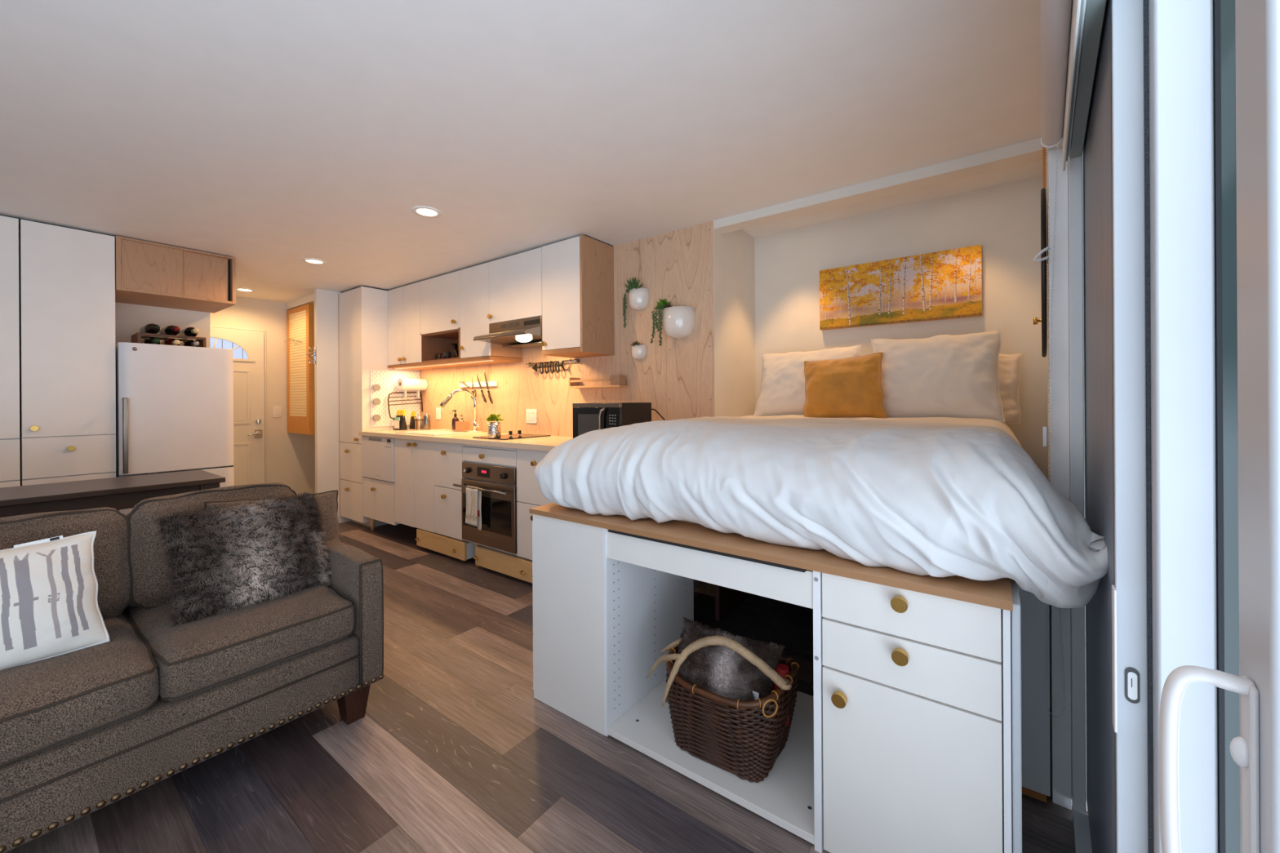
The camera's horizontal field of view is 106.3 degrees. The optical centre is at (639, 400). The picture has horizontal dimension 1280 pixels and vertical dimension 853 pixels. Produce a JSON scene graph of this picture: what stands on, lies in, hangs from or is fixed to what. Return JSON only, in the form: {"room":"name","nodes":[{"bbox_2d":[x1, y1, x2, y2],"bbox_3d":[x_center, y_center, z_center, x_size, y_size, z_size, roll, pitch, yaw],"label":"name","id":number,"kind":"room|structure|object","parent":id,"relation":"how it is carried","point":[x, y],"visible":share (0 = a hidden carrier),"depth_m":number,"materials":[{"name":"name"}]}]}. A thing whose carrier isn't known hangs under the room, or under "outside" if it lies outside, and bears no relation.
{"room":"studio apartment","nodes":[
{"label":"studio apartment","id":0,"kind":"room"},
{"bbox_2d":[115,302,209,347],"bbox_3d":[-4.386,0.081,2.644,0.100,2.250,3.050,0,0,36],"label":"wall","id":1,"kind":"structure","parent":0,"point":[130,318],"depth_m":3.58,"materials":[{"name":"paint"}]},
{"bbox_2d":[115,235,235,312],"bbox_3d":[-3.372,-0.872,3.447,0.570,0.343,0.597,0,0,36],"label":"upper cabinet","id":2,"kind":"object","parent":1,"relation":"attached to","point":[148,273],"visible":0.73,"depth_m":3.28,"materials":[{"name":"brown wood"}]},
{"bbox_2d":[209,296,315,496],"bbox_3d":[-4.031,0.079,5.022,0.150,2.250,2.100,0,0,36],"label":"wall","id":3,"kind":"structure","parent":0,"point":[291,457],"depth_m":5.12,"materials":[{"name":"paint"}]},
{"bbox_2d":[209,324,266,485],"bbox_3d":[-4.151,0.237,4.653,0.092,1.934,0.882,0,0,36],"label":"door","id":4,"kind":"structure","parent":3,"relation":"in","point":[250,440],"depth_m":4.89,"materials":[{"name":"wood"}]},
{"bbox_2d":[272,405,281,417],"bbox_3d":[-3.864,0.123,5.111,0.011,0.120,0.076,0,0,36],"label":"light switch","id":5,"kind":"object","parent":3,"relation":"attached to","point":[277,410],"visible":1,"depth_m":5.11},
{"bbox_2d":[314,288,341,516],"bbox_3d":[-2.846,0.072,4.832,0.053,2.250,0.739,0,0,36],"label":"wall","id":6,"kind":"structure","parent":0,"point":[326,302],"depth_m":4.58,"materials":[{"name":"paint"}]},
{"bbox_2d":[361,435,395,482],"bbox_3d":[-2.142,0.506,4.421,0.576,0.374,0.559,0,0,36],"label":"dishwasher","id":7,"kind":"object","parent":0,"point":[378,453],"visible":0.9,"depth_m":4.18,"materials":[{"name":"grey plastic"}]},
{"bbox_2d":[0,0,1041,302],"bbox_3d":[-2.075,-1.108,1.997,6.900,0.100,4.560,0,0,36],"label":"ceiling","id":8,"kind":"structure","parent":0,"point":[268,135],"depth_m":1.79,"materials":[{"name":"paint"}]},
{"bbox_2d":[285,293,315,435],"bbox_3d":[-3.420,-0.349,4.918,0.959,1.399,0.060,0,0,36],"label":"wall cabinet","id":9,"kind":"object","parent":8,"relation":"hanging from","point":[300,312],"visible":0.96,"depth_m":4.96,"materials":[{"name":"brown wood"}]},
{"bbox_2d":[302,257,326,264],"bbox_3d":[-2.472,-1.052,3.639,0.156,0.005,0.156,0,0,36],"label":"recessed light","id":10,"kind":"object","parent":8,"relation":"in","point":[315,261],"visible":1,"depth_m":3.63,"materials":[{"name":"paint"}]},
{"bbox_2d":[411,205,441,217],"bbox_3d":[-1.201,-1.059,2.702,0.156,0.005,0.156,0,0,36],"label":"recessed light","id":11,"kind":"object","parent":8,"relation":"in","point":[425,211],"visible":1,"depth_m":2.69,"materials":[{"name":"paint"}]},
{"bbox_2d":[5,520,1088,852],"bbox_3d":[-1.980,1.232,2.372,6.586,0.080,5.259,0,0,36],"label":"floor","id":12,"kind":"structure","parent":0,"point":[454,750],"depth_m":1.50,"materials":[{"name":"wood"}]},
{"bbox_2d":[0,214,20,488],"bbox_3d":[-3.945,0.079,2.662,0.570,2.248,0.602,0,0,36],"label":"tall cabinet","id":13,"kind":"object","parent":12,"relation":"on","point":[10,454],"visible":0.77,"depth_m":2.71,"materials":[{"name":"white paint"}]},
{"bbox_2d":[18,218,115,485],"bbox_3d":[-3.644,0.077,3.049,0.594,2.248,0.366,0,0,36],"label":"tall cabinet","id":14,"kind":"object","parent":12,"relation":"on","point":[67,275],"visible":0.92,"depth_m":2.88,"materials":[{"name":"white paint"}]},
{"bbox_2d":[0,469,225,517],"bbox_3d":[-3.093,0.816,2.020,0.525,0.765,1.975,0,0,36],"label":"console table","id":15,"kind":"object","parent":12,"relation":"on","point":[118,493],"visible":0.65,"depth_m":2.36,"materials":[{"name":"brown wood"}]},
{"bbox_2d":[115,342,234,515],"bbox_3d":[-3.336,0.416,3.418,0.650,1.567,0.570,0,0,36],"label":"refrigerator","id":16,"kind":"object","parent":12,"relation":"on","point":[175,403],"visible":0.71,"depth_m":3.23,"materials":[{"name":"metal"}]},
{"bbox_2d":[131,332,206,347],"bbox_3d":[-3.354,-0.407,3.417,0.250,0.091,0.347,0,0,36],"label":"wine rack","id":17,"kind":"object","parent":16,"relation":"on","point":[135,338],"visible":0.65,"depth_m":3.37,"materials":[{"name":"brown wood"}]},
{"bbox_2d":[139,323,159,336],"bbox_3d":[-3.383,-0.490,3.321,0.337,0.075,0.075,0,0,36],"label":"wine bottle","id":18,"kind":"object","parent":17,"relation":"on","point":[151,328],"visible":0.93,"depth_m":3.27,"materials":[{"name":"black glass"}]},
{"bbox_2d":[141,337,159,344],"bbox_3d":[-3.383,-0.398,3.321,0.337,0.075,0.075,0,0,36],"label":"wine bottle","id":19,"kind":"object","parent":17,"relation":"in","point":[153,340],"visible":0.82,"depth_m":3.26,"materials":[{"name":"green glass"}]},
{"bbox_2d":[159,325,180,337],"bbox_3d":[-3.324,-0.490,3.401,0.337,0.075,0.075,0,0,36],"label":"wine bottle","id":20,"kind":"object","parent":17,"relation":"on","point":[169,330],"visible":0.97,"depth_m":3.35,"materials":[{"name":"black glass"}]},
{"bbox_2d":[160,338,180,346],"bbox_3d":[-3.323,-0.398,3.401,0.337,0.075,0.075,0,0,36],"label":"wine bottle","id":21,"kind":"object","parent":17,"relation":"in","point":[169,341],"visible":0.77,"depth_m":3.34,"materials":[{"name":"red glass"}]},
{"bbox_2d":[177,327,199,339],"bbox_3d":[-3.265,-0.491,3.482,0.337,0.075,0.075,0,0,36],"label":"wine bottle","id":22,"kind":"object","parent":17,"relation":"on","point":[188,331],"visible":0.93,"depth_m":3.43,"materials":[{"name":"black glass"}]},
{"bbox_2d":[179,339,199,346],"bbox_3d":[-3.264,-0.399,3.482,0.337,0.075,0.075,0,0,36],"label":"wine bottle","id":23,"kind":"object","parent":17,"relation":"in","point":[192,343],"visible":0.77,"depth_m":3.42,"materials":[{"name":"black glass"}]},
{"bbox_2d":[0,482,383,852],"bbox_3d":[-1.873,0.770,1.388,0.950,0.842,1.805,0,0,36],"label":"sofa","id":24,"kind":"object","parent":12,"relation":"on","point":[83,731],"visible":0.66,"depth_m":1.46,"materials":[{"name":"grey fabric"}]},
{"bbox_2d":[0,530,110,671],"bbox_3d":[-1.774,0.571,1.247,0.197,0.331,0.513,0,0,35],"label":"throw pillow","id":25,"kind":"object","parent":24,"relation":"on","point":[49,607],"visible":1,"depth_m":1.34,"materials":[{"name":"fabric"}]},
{"bbox_2d":[0,506,129,619],"bbox_3d":[-1.974,0.572,1.485,0.265,0.423,0.557,0,0,36],"label":"cushion","id":26,"kind":"object","parent":24,"relation":"on","point":[111,547],"depth_m":1.59,"materials":[{"name":"fabric"}]},
{"bbox_2d":[0,613,159,764],"bbox_3d":[-1.767,0.801,1.330,0.704,0.186,0.537,0,0,36],"label":"seat cushion","id":27,"kind":"object","parent":24,"relation":"on","point":[66,708],"depth_m":1.25,"materials":[{"name":"fabric"}]},
{"bbox_2d":[125,482,295,609],"bbox_3d":[-1.669,0.566,1.902,0.267,0.437,0.537,0,0,36],"label":"cushion","id":28,"kind":"object","parent":24,"relation":"on","point":[147,584],"depth_m":1.69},
{"bbox_2d":[124,583,355,701],"bbox_3d":[-1.454,0.798,1.748,0.702,0.184,0.528,0,0,36],"label":"seat cushion","id":29,"kind":"object","parent":24,"relation":"on","point":[228,655],"depth_m":1.54,"materials":[{"name":"fabric"}]},
{"bbox_2d":[152,491,332,627],"bbox_3d":[-1.426,0.562,1.767,0.276,0.382,0.513,0,0,36],"label":"fur pillow","id":30,"kind":"object","parent":24,"relation":"on","point":[222,560],"visible":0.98,"depth_m":1.69,"materials":[{"name":"fur"}]},
{"bbox_2d":[204,489,341,542],"bbox_3d":[-1.453,0.564,1.944,0.224,0.363,0.483,0,0,36],"label":"throw pillow","id":31,"kind":"object","parent":24,"relation":"on","point":[327,501],"visible":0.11,"depth_m":2.06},
{"bbox_2d":[337,285,419,527],"bbox_3d":[-2.580,0.071,4.734,0.489,2.248,0.579,0,0,36],"label":"pantry cabinet","id":32,"kind":"object","parent":12,"relation":"on","point":[362,310],"visible":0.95,"depth_m":4.50,"materials":[{"name":"white paint"}]},
{"bbox_2d":[370,369,420,426],"bbox_3d":[-2.349,-0.016,4.624,0.012,0.530,0.476,0,0,36],"label":"pegboard","id":33,"kind":"object","parent":32,"relation":"attached to","point":[387,380],"visible":0.75,"depth_m":4.57,"materials":[{"name":"metal"}]},
{"bbox_2d":[387,391,422,419],"bbox_3d":[-2.257,0.053,4.636,0.046,0.271,0.347,0,0,36],"label":"drying rack","id":34,"kind":"object","parent":33,"relation":"hanging from","point":[407,398],"visible":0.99,"depth_m":4.62,"materials":[{"name":"brown metal"}]},
{"bbox_2d":[396,377,427,397],"bbox_3d":[-2.223,-0.117,4.673,0.135,0.181,0.245,0,0,36],"label":"paper towel roll","id":35,"kind":"object","parent":33,"relation":"attached to","point":[403,384],"visible":1,"depth_m":4.63,"materials":[{"name":"white paper"}]},
{"bbox_2d":[363,476,400,530],"bbox_3d":[-2.144,0.945,4.415,0.576,0.495,0.575,0,0,36],"label":"base cabinet","id":36,"kind":"object","parent":12,"relation":"on","point":[379,495],"visible":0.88,"depth_m":4.20,"materials":[{"name":"white paint"}]},
{"bbox_2d":[394,438,435,533],"bbox_3d":[-1.670,0.671,4.064,0.599,0.705,0.575,0,0,36],"label":"base cabinet","id":37,"kind":"object","parent":12,"relation":"on","point":[415,485],"visible":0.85,"depth_m":3.83,"materials":[{"name":"white paint"}]},
{"bbox_2d":[415,528,482,560],"bbox_3d":[-1.391,1.107,3.819,0.651,0.159,0.511,0,0,36],"label":"drawer","id":38,"kind":"object","parent":12,"relation":"on","point":[464,550],"visible":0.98,"depth_m":3.58,"materials":[{"name":"brown wood"}]},
{"bbox_2d":[434,441,465,540],"bbox_3d":[-1.277,0.666,3.774,0.370,0.705,0.575,0,0,36],"label":"base cabinet","id":39,"kind":"object","parent":12,"relation":"on","point":[448,457],"visible":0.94,"depth_m":3.56,"materials":[{"name":"white paint"}]},
{"bbox_2d":[462,444,518,555],"bbox_3d":[-0.887,0.659,3.486,0.591,0.696,0.575,0,0,36],"label":"base cabinet","id":40,"kind":"object","parent":12,"relation":"on","point":[485,455],"visible":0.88,"depth_m":3.26,"materials":[{"name":"white paint"}]},
{"bbox_2d":[453,462,517,554],"bbox_3d":[-1.063,0.720,3.265,0.607,0.552,0.080,0,0,36],"label":"oven","id":41,"kind":"object","parent":40,"relation":"in","point":[499,501],"visible":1,"depth_m":3.22,"materials":[{"name":"metal"}]},
{"bbox_2d":[465,485,481,530],"bbox_3d":[-1.142,0.737,3.282,0.161,0.290,0.034,0,0,36],"label":"kitchen towel","id":42,"kind":"object","parent":41,"relation":"hanging from","point":[473,496],"visible":0.99,"depth_m":3.26,"materials":[{"name":"white fabric"}]},
{"bbox_2d":[473,546,533,583],"bbox_3d":[-0.728,1.104,3.330,0.735,0.159,0.511,0,0,36],"label":"drawer","id":43,"kind":"object","parent":12,"relation":"on","point":[506,563],"visible":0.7,"depth_m":3.18,"materials":[{"name":"brown wood"}]},
{"bbox_2d":[516,448,553,559],"bbox_3d":[-0.496,0.661,3.198,0.372,0.705,0.575,0,0,36],"label":"base cabinet","id":44,"kind":"object","parent":12,"relation":"on","point":[529,495],"visible":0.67,"depth_m":3.04,"materials":[{"name":"white paint"}]},
{"bbox_2d":[528,502,1022,852],"bbox_3d":[0.739,0.798,2.204,1.522,0.755,1.921,0,0,36],"label":"bed","id":45,"kind":"object","parent":12,"relation":"on","point":[908,737],"visible":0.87,"depth_m":1.23,"materials":[{"name":"white paint"}]},
{"bbox_2d":[607,677,814,844],"bbox_3d":[0.350,1.155,1.708,0.708,0.022,0.603,0,0,36],"label":"shelf","id":46,"kind":"object","parent":45,"relation":"attached to","point":[784,798],"depth_m":1.51,"materials":[{"name":"white paint"}]},
{"bbox_2d":[665,645,799,782],"bbox_3d":[0.308,1.002,1.613,0.421,0.281,0.359,0,0,36],"label":"wicker basket","id":47,"kind":"object","parent":45,"relation":"on","point":[739,749],"visible":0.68,"depth_m":1.46,"materials":[{"name":"wicker"}]},
{"bbox_2d":[660,634,739,653],"bbox_3d":[0.249,0.843,1.644,0.364,0.094,0.052,0,0,22],"label":"antler mount","id":48,"kind":"object","parent":47,"relation":"in","point":[675,643],"visible":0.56,"depth_m":1.68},
{"bbox_2d":[646,635,791,706],"bbox_3d":[0.222,0.859,1.502,0.480,0.235,0.095,0,0,25],"label":"antler mount","id":49,"kind":"object","parent":47,"relation":"on","point":[784,684],"visible":1,"depth_m":1.50,"materials":[{"name":"beige"}]},
{"bbox_2d":[662,617,785,739],"bbox_3d":[0.279,0.917,1.605,0.373,0.265,0.227,0,0,34],"label":"pillow","id":50,"kind":"object","parent":47,"relation":"in","point":[720,670],"visible":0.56,"depth_m":1.55,"materials":[{"name":"fur"}]},
{"bbox_2d":[752,663,789,725],"bbox_3d":[0.412,0.940,1.516,0.141,0.178,0.057,0,0,-28],"label":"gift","id":51,"kind":"object","parent":47,"relation":"in","point":[782,669],"visible":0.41,"depth_m":1.52,"materials":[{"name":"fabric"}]},
{"bbox_3d":[0.832,0.266,2.171,1.376,0.329,1.771,0,0,36],"label":"mattress","id":52,"kind":"object","parent":45,"relation":"on","visible":0},
{"bbox_2d":[534,420,1107,608],"bbox_3d":[0.559,0.259,1.879,1.722,0.372,1.313,0,0,36],"label":"duvet","id":53,"kind":"object","parent":52,"relation":"on","point":[971,504],"visible":0.98,"depth_m":1.19,"materials":[{"name":"white fabric"}]},
{"bbox_2d":[672,414,1022,448],"bbox_3d":[0.873,0.220,2.228,1.479,0.284,1.381,0,0,36],"label":"sheet","id":54,"kind":"object","parent":52,"relation":"on","point":[790,420],"visible":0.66,"depth_m":1.88,"materials":[{"name":"fabric"}]},
{"bbox_2d":[753,344,862,416],"bbox_3d":[0.954,-0.100,2.771,0.593,0.409,0.244,0,0,36],"label":"bed pillow","id":55,"kind":"object","parent":54,"relation":"on","point":[782,393],"visible":0.59,"depth_m":2.76,"materials":[{"name":"beige fabric"}]},
{"bbox_2d":[803,352,886,417],"bbox_3d":[1.039,-0.061,2.460,0.418,0.354,0.174,0,0,36],"label":"throw pillow","id":56,"kind":"object","parent":54,"relation":"on","point":[849,387],"visible":0.94,"depth_m":2.41,"materials":[{"name":"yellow fabric"}]},
{"bbox_2d":[871,329,1005,422],"bbox_3d":[1.442,-0.114,2.367,0.576,0.434,0.255,0,0,36],"label":"bed pillow","id":57,"kind":"object","parent":54,"relation":"on","point":[941,375],"visible":0.92,"depth_m":2.27,"materials":[{"name":"beige fabric"}]},
{"bbox_2d":[998,352,1022,424],"bbox_3d":[1.683,-0.065,2.486,0.482,0.371,0.185,0,0,36],"label":"bed pillow","id":58,"kind":"object","parent":54,"relation":"on","point":[1009,365],"visible":0.12,"depth_m":2.35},
{"bbox_2d":[1017,585,1050,802],"bbox_3d":[1.201,0.797,1.478,0.080,0.728,0.200,0,0,36],"label":"wall","id":59,"kind":"structure","parent":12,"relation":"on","point":[1035,715],"depth_m":1.39,"materials":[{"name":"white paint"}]},
{"bbox_3d":[-0.113,0.659,2.935,0.548,0.705,0.545,0,0,36],"label":"base cabinet","id":60,"kind":"object","parent":12,"relation":"on","visible":0},
{"bbox_2d":[359,428,573,451],"bbox_3d":[-1.138,0.294,3.672,3.089,0.034,0.578,0,0,36],"label":"countertop","id":61,"kind":"structure","parent":60,"relation":"on","point":[547,443],"depth_m":3.43,"materials":[{"name":"stone"}]},
{"bbox_2d":[393,409,407,430],"bbox_3d":[-2.292,0.188,4.583,0.170,0.190,0.098,0,0,36],"label":"coffee bag","id":62,"kind":"object","parent":61,"relation":"on","point":[400,424],"visible":1,"depth_m":4.54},
{"bbox_2d":[409,411,415,429],"bbox_3d":[-2.228,0.198,4.712,0.100,0.170,0.055,0,0,36],"label":"coffee bag","id":63,"kind":"object","parent":61,"relation":"on","point":[412,424],"visible":0.73,"depth_m":4.69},
{"bbox_2d":[414,413,422,429],"bbox_3d":[-2.117,0.205,4.593,0.082,0.153,0.082,0,0,36],"label":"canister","id":64,"kind":"object","parent":61,"relation":"on","point":[419,420],"visible":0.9,"depth_m":4.57,"materials":[{"name":"silver metal"}]},
{"bbox_2d":[422,413,430,430],"bbox_3d":[-2.030,0.207,4.566,0.062,0.149,0.062,0,0,36],"label":"steel canister","id":65,"kind":"object","parent":61,"relation":"on","point":[426,418],"visible":1,"depth_m":4.54,"materials":[{"name":"silver metal"}]},
{"bbox_2d":[395,429,482,435],"bbox_3d":[-1.730,0.361,4.122,0.620,0.179,0.440,0,0,36],"label":"sink","id":66,"kind":"object","parent":61,"relation":"in","point":[434,432],"visible":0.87,"depth_m":4.20,"materials":[{"name":"white ceramic"}]},
{"bbox_2d":[417,431,466,434],"bbox_3d":[-1.702,0.365,4.101,0.488,0.170,0.378,0,0,36],"label":"basin","id":67,"kind":"object","parent":66,"relation":"in","point":[419,432],"depth_m":4.29,"materials":[{"name":"white ceramic"}]},
{"bbox_3d":[-1.597,0.266,4.260,0.230,0.008,0.060,0,0,36],"label":"soap tray","id":68,"kind":"object","parent":66,"relation":"on","visible":0},
{"bbox_2d":[452,409,458,429],"bbox_3d":[-1.650,0.175,4.286,0.061,0.175,0.060,0,0,36],"label":"pump bottle","id":69,"kind":"object","parent":68,"relation":"on","point":[455,419],"visible":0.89,"depth_m":4.26,"materials":[{"name":"glass"}]},
{"bbox_2d":[455,421,468,430],"bbox_3d":[-1.570,0.226,4.230,0.120,0.072,0.055,0,0,36],"label":"soap caddy","id":70,"kind":"object","parent":68,"relation":"on","point":[459,425],"visible":0.91,"depth_m":4.20,"materials":[{"name":"brown wood"}]},
{"bbox_2d":[440,388,481,431],"bbox_3d":[-1.533,0.090,4.096,0.321,0.376,0.114,0,0,-37],"label":"faucet","id":71,"kind":"object","parent":61,"relation":"on","point":[476,425],"visible":0.98,"depth_m":4.16,"materials":[{"name":"silver metal"}]},
{"bbox_2d":[472,433,551,439],"bbox_3d":[-0.953,0.272,3.583,0.360,0.007,0.435,0,0,36],"label":"cooktop","id":72,"kind":"object","parent":61,"relation":"in","point":[515,436],"visible":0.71,"depth_m":3.54,"materials":[{"name":"black glass"}]},
{"bbox_2d":[484,413,503,438],"bbox_3d":[-1.038,0.181,3.409,0.130,0.175,0.118,0,0,-38],"label":"potted plant","id":73,"kind":"object","parent":72,"relation":"on","point":[494,431],"visible":1,"depth_m":3.38,"materials":[{"name":"green plant"}]},
{"bbox_2d":[572,402,665,438],"bbox_3d":[-0.103,0.143,2.906,0.424,0.254,0.494,0,0,36],"label":"microwave","id":74,"kind":"object","parent":61,"relation":"on","point":[587,416],"visible":0.6,"depth_m":2.76,"materials":[{"name":"black plastic"}]},
{"bbox_2d":[419,220,715,596],"bbox_3d":[-1.093,0.061,4.029,3.858,2.250,0.052,0,0,36],"label":"wall","id":75,"kind":"structure","parent":0,"point":[677,376],"depth_m":3.21,"materials":[{"name":"brown wood"}]},
{"bbox_2d":[387,281,420,365],"bbox_3d":[-2.084,-0.687,4.508,0.579,0.710,0.348,0,0,36],"label":"upper cabinet","id":76,"kind":"object","parent":75,"relation":"attached to","point":[403,302],"visible":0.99,"depth_m":4.38,"materials":[{"name":"white paint"}]},
{"bbox_2d":[420,270,460,362],"bbox_3d":[-1.608,-0.689,4.157,0.602,0.712,0.348,0,0,36],"label":"upper cabinet","id":77,"kind":"object","parent":75,"relation":"attached to","point":[440,295],"visible":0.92,"depth_m":4.09,"materials":[{"name":"white paint"}]},
{"bbox_2d":[387,355,522,369],"bbox_3d":[-1.678,-0.315,4.229,1.565,0.032,0.319,0,0,36],"label":"shelf","id":78,"kind":"object","parent":75,"relation":"attached to","point":[486,360],"visible":1,"depth_m":4.04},
{"bbox_2d":[459,381,497,387],"bbox_3d":[-1.432,-0.138,4.234,0.530,0.043,0.022,0,0,36],"label":"bar","id":79,"kind":"object","parent":75,"relation":"attached to","point":[490,383],"visible":0.96,"depth_m":4.21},
{"bbox_2d":[458,262,522,358],"bbox_3d":[-1.213,-0.692,3.865,0.374,0.710,0.348,0,0,36],"label":"upper cabinet","id":80,"kind":"object","parent":75,"relation":"attached to","point":[474,280],"visible":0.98,"depth_m":3.75,"materials":[{"name":"white wood"}]},
{"bbox_2d":[487,247,542,324],"bbox_3d":[-0.825,-0.815,3.579,0.584,0.469,0.348,0,0,36],"label":"upper cabinet","id":81,"kind":"object","parent":75,"relation":"attached to","point":[515,281],"visible":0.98,"depth_m":3.45,"materials":[{"name":"white paint"}]},
{"bbox_2d":[473,315,542,348],"bbox_3d":[-0.858,-0.492,3.529,0.575,0.169,0.455,0,0,36],"label":"range hood","id":82,"kind":"object","parent":81,"relation":"attached to","point":[524,333],"visible":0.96,"depth_m":3.43,"materials":[{"name":"metal"}]},
{"bbox_2d":[526,408,537,423],"bbox_3d":[-0.868,0.129,3.827,0.120,0.113,0.010,0,0,36],"label":"outlet plate","id":83,"kind":"object","parent":75,"relation":"attached to","point":[531,413],"visible":1,"depth_m":3.82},
{"bbox_2d":[525,359,579,365],"bbox_3d":[-0.671,-0.286,3.659,0.550,0.027,0.041,0,0,36],"label":"hook rail","id":84,"kind":"object","parent":75,"relation":"attached to","point":[574,360],"visible":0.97,"depth_m":3.60,"materials":[{"name":"metal"}]},
{"bbox_2d":[532,360,564,373],"bbox_3d":[-0.696,-0.249,3.642,0.360,0.101,0.020,0,0,36],"label":"trivet","id":85,"kind":"object","parent":84,"relation":"hanging from","point":[535,367],"visible":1,"depth_m":3.63,"materials":[{"name":"black metal"}]},
{"bbox_2d":[540,234,614,358],"bbox_3d":[-0.436,-0.685,3.294,0.381,0.751,0.349,0,0,36],"label":"upper cabinet","id":86,"kind":"object","parent":75,"relation":"attached to","point":[578,272],"visible":1,"depth_m":3.18,"materials":[{"name":"white paint"}]},
{"bbox_2d":[568,377,628,388],"bbox_3d":[-0.294,-0.125,3.347,0.465,0.077,0.099,0,0,36],"label":"spice shelf","id":87,"kind":"object","parent":75,"relation":"attached to","point":[574,383],"visible":1,"depth_m":3.34,"materials":[{"name":"brown wood"}]},
{"bbox_2d":[610,375,626,385],"bbox_3d":[-0.146,-0.133,3.228,0.075,0.062,0.075,0,0,36],"label":"wooden block","id":88,"kind":"object","parent":87,"relation":"on","point":[615,380],"visible":0.88,"depth_m":3.20,"materials":[{"name":"brown wood"}]},
{"bbox_2d":[622,276,648,327],"bbox_3d":[-0.051,-0.646,3.152,0.181,0.323,0.119,0,0,36],"label":"wall planter","id":89,"kind":"object","parent":75,"relation":"attached to","point":[638,297],"visible":1,"depth_m":3.13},
{"bbox_2d":[629,341,646,359],"bbox_3d":[-0.026,-0.329,3.161,0.110,0.124,0.089,0,0,36],"label":"wall planter","id":90,"kind":"object","parent":75,"relation":"attached to","point":[638,351],"visible":1,"depth_m":3.15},
{"bbox_2d":[650,299,694,346],"bbox_3d":[0.195,-0.488,2.974,0.260,0.302,0.132,0,0,36],"label":"wall planter","id":91,"kind":"object","parent":75,"relation":"attached to","point":[677,322],"visible":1,"depth_m":2.94,"materials":[{"name":"white ceramic"}]},
{"bbox_2d":[713,137,1046,234],"bbox_3d":[1.173,-1.092,2.392,1.741,0.130,0.110,0,0,36],"label":"ceiling beam","id":92,"kind":"structure","parent":75,"relation":"attached to","point":[1029,151],"depth_m":2.31,"materials":[{"name":"paint"}]},
{"bbox_2d":[713,228,755,417],"bbox_3d":[0.624,-0.004,3.138,0.040,2.360,0.649,0,0,36],"label":"wall","id":93,"kind":"structure","parent":0,"point":[734,256],"depth_m":3.09,"materials":[{"name":"paint"}]},
{"bbox_2d":[742,159,1046,237],"bbox_3d":[1.355,-1.183,2.673,1.780,0.090,0.600,0,0,36],"label":"ceiling","id":94,"kind":"structure","parent":0,"point":[1033,169],"depth_m":2.71,"materials":[{"name":"paint"}]},
{"bbox_2d":[754,175,1048,479],"bbox_3d":[1.516,-0.009,2.882,1.780,2.360,0.080,0,0,36],"label":"wall","id":95,"kind":"structure","parent":0,"point":[1004,219],"depth_m":2.72,"materials":[{"name":"paint"}]},
{"bbox_2d":[819,244,982,330],"bbox_3d":[1.495,-0.639,2.820,0.841,0.376,0.040,0,0,36],"label":"print","id":96,"kind":"object","parent":95,"relation":"attached to","point":[947,284],"visible":1,"depth_m":2.77,"materials":[{"name":"multicoloured paper"}]},
{"bbox_2d":[1047,139,1062,153],"bbox_3d":[0.101,-0.971,-0.116,0.288,0.500,3.760,0,0,40],"label":"lintel","id":97,"kind":"object","parent":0,"point":[1060,144],"visible":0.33,"depth_m":1.38,"materials":[{"name":"paint"}]},
{"bbox_2d":[1042,146,1045,188],"bbox_3d":[1.142,-1.009,1.354,0.010,0.035,2.550,0,0,40],"label":"strip","id":98,"kind":"object","parent":97,"relation":"attached to","point":[1043,148],"visible":0.11,"depth_m":2.04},
{"bbox_2d":[1067,0,1153,852],"bbox_3d":[0.155,0.229,0.039,0.072,1.899,3.458,0,0,40],"label":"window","id":99,"kind":"structure","parent":97,"relation":"attached to","point":[1110,126],"depth_m":0.80,"materials":[{"name":"grey plastic"}]},
{"bbox_2d":[1040,0,1086,171],"bbox_3d":[0.324,-0.677,0.348,0.060,0.110,2.555,0,0,40],"label":"roller blind","id":100,"kind":"object","parent":99,"relation":"attached to","point":[1062,21],"visible":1,"depth_m":0.98,"materials":[{"name":"fabric"}]},
{"bbox_2d":[1032,145,1065,717],"bbox_3d":[1.123,0.088,1.318,0.064,1.565,0.019,0,0,36],"label":"chain","id":101,"kind":"object","parent":100,"relation":"hanging from","point":[1045,428],"visible":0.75,"depth_m":1.32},
{"bbox_2d":[1147,0,1239,852],"bbox_3d":[0.834,0.210,0.685,0.134,1.870,0.128,0,0,36],"label":"door","id":102,"kind":"structure","parent":99,"relation":"attached to","point":[1192,43],"depth_m":0.69,"materials":[{"name":"white plastic"}]},
{"bbox_2d":[1159,0,1279,852],"bbox_3d":[0.483,0.212,0.377,0.104,1.870,0.082,0,0,36],"label":"door","id":103,"kind":"structure","parent":99,"relation":"attached to","point":[1256,751],"depth_m":0.37,"materials":[{"name":"white plastic"}]},
{"bbox_2d":[1045,147,1088,812],"bbox_3d":[1.782,-0.030,1.872,0.286,2.400,1.440,0,0,40],"label":"wall","id":104,"kind":"structure","parent":0,"point":[1046,183],"depth_m":1.48,"materials":[{"name":"paint"}]},
{"bbox_2d":[1040,187,1047,357],"bbox_3d":[1.577,-0.489,1.872,0.015,0.644,0.644,0,0,40],"label":"round mirror","id":105,"kind":"object","parent":104,"relation":"attached to","point":[1043,194],"visible":0.98,"depth_m":1.66,"materials":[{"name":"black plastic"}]},
{"bbox_2d":[1048,146,1071,809],"bbox_3d":[1.219,0.223,1.391,0.042,1.900,0.021,0,0,40],"label":"trim","id":106,"kind":"structure","parent":104,"relation":"attached to","point":[1061,726],"depth_m":1.38,"materials":[{"name":"paint"}]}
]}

